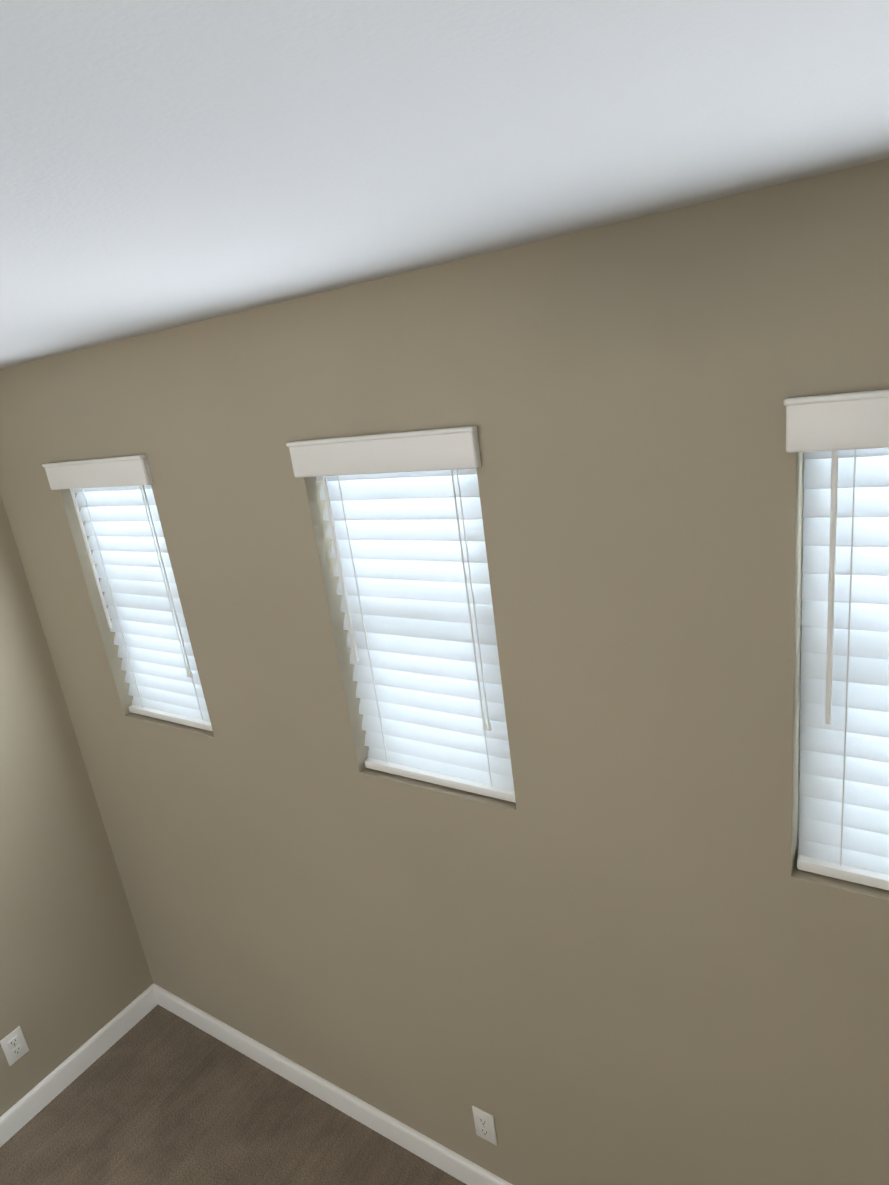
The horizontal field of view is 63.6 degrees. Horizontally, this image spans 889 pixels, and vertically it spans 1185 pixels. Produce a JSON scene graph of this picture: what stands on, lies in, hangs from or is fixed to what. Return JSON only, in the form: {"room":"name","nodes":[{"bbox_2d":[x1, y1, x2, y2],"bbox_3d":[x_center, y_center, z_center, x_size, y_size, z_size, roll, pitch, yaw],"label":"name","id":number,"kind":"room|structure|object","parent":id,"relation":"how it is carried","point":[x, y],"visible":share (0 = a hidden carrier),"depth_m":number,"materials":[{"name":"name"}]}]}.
{"room":"empty room","nodes":[
{"label":"empty room","id":0,"kind":"room"},
{"bbox_2d":[0,495,152,1116],"bbox_3d":[-2.605,1.204,0.976,0.150,2.550,4.700,3,20,33],"label":"wall","id":1,"kind":"structure","parent":0,"point":[75,974],"depth_m":2.60,"materials":[{"name":"paint"}]},
{"bbox_2d":[0,1026,28,1065],"bbox_3d":[-1.521,1.607,2.539,0.009,0.114,0.070,3,20,33],"label":"electrical outlet","id":2,"kind":"object","parent":1,"relation":"attached to","point":[13,1043],"visible":1,"depth_m":2.54,"materials":[{"name":"white plastic"}]},
{"bbox_2d":[0,983,157,1146],"bbox_3d":[-2.376,2.374,1.286,0.015,0.092,4.400,3,20,33],"label":"baseboard","id":3,"kind":"structure","parent":1,"relation":"attached to","point":[32,1103],"depth_m":2.72,"materials":[{"name":"white wood"}]},
{"bbox_2d":[0,1005,466,1184],"bbox_3d":[-1.026,2.536,0.444,3.510,0.080,4.700,3,20,33],"label":"floor","id":4,"kind":"structure","parent":0,"point":[158,1095],"depth_m":2.47,"materials":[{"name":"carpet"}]},
{"bbox_2d":[0,158,888,1184],"bbox_3d":[0.008,0.577,1.857,3.510,2.550,0.150,3,20,33],"label":"wall","id":5,"kind":"structure","parent":0,"point":[622,940],"depth_m":1.54,"materials":[{"name":"paint"}]},
{"bbox_2d":[42,455,212,730],"bbox_3d":[-0.939,0.013,2.203,0.490,0.853,0.091,3,20,33],"label":"window blind","id":6,"kind":"object","parent":5,"relation":"attached to","point":[117,514],"visible":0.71,"depth_m":2.21,"materials":[{"name":"white plastic"}]},
{"bbox_2d":[153,984,511,1184],"bbox_3d":[0.125,1.768,2.147,3.210,0.092,0.015,3,20,33],"label":"baseboard","id":7,"kind":"structure","parent":5,"relation":"attached to","point":[444,1159],"depth_m":2.46,"materials":[{"name":"white wood"}]},
{"bbox_2d":[286,426,515,802],"bbox_3d":[-0.074,0.066,1.642,0.490,0.853,0.091,3,20,33],"label":"window blind","id":8,"kind":"object","parent":5,"relation":"attached to","point":[403,516],"visible":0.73,"depth_m":1.64,"materials":[{"name":"white plastic"}]},
{"bbox_2d":[472,1106,497,1145],"bbox_3d":[0.115,1.537,2.065,0.070,0.114,0.009,3,20,33],"label":"electrical outlet","id":9,"kind":"object","parent":5,"relation":"attached to","point":[484,1125],"visible":1,"depth_m":2.06,"materials":[{"name":"white plastic"}]},
{"bbox_2d":[798,460,804,846],"bbox_3d":[0.835,0.099,1.160,0.460,0.845,0.064,3,20,33],"label":"window","id":10,"kind":"structure","parent":5,"relation":"in","point":[801,639],"depth_m":1.25,"materials":[{"name":"white plastic"}]},
{"bbox_2d":[784,389,888,890],"bbox_3d":[0.785,0.117,1.085,0.490,0.853,0.091,3,20,33],"label":"window blind","id":11,"kind":"object","parent":5,"relation":"attached to","point":[841,441],"visible":0.96,"depth_m":1.17,"materials":[{"name":"white plastic"}]},
{"bbox_2d":[0,0,888,368],"bbox_3d":[-1.369,0.032,-0.320,3.510,0.100,4.700,3,20,33],"label":"ceiling","id":12,"kind":"structure","parent":0,"point":[166,164],"depth_m":0.59,"materials":[{"name":"grey paint"}]}
]}

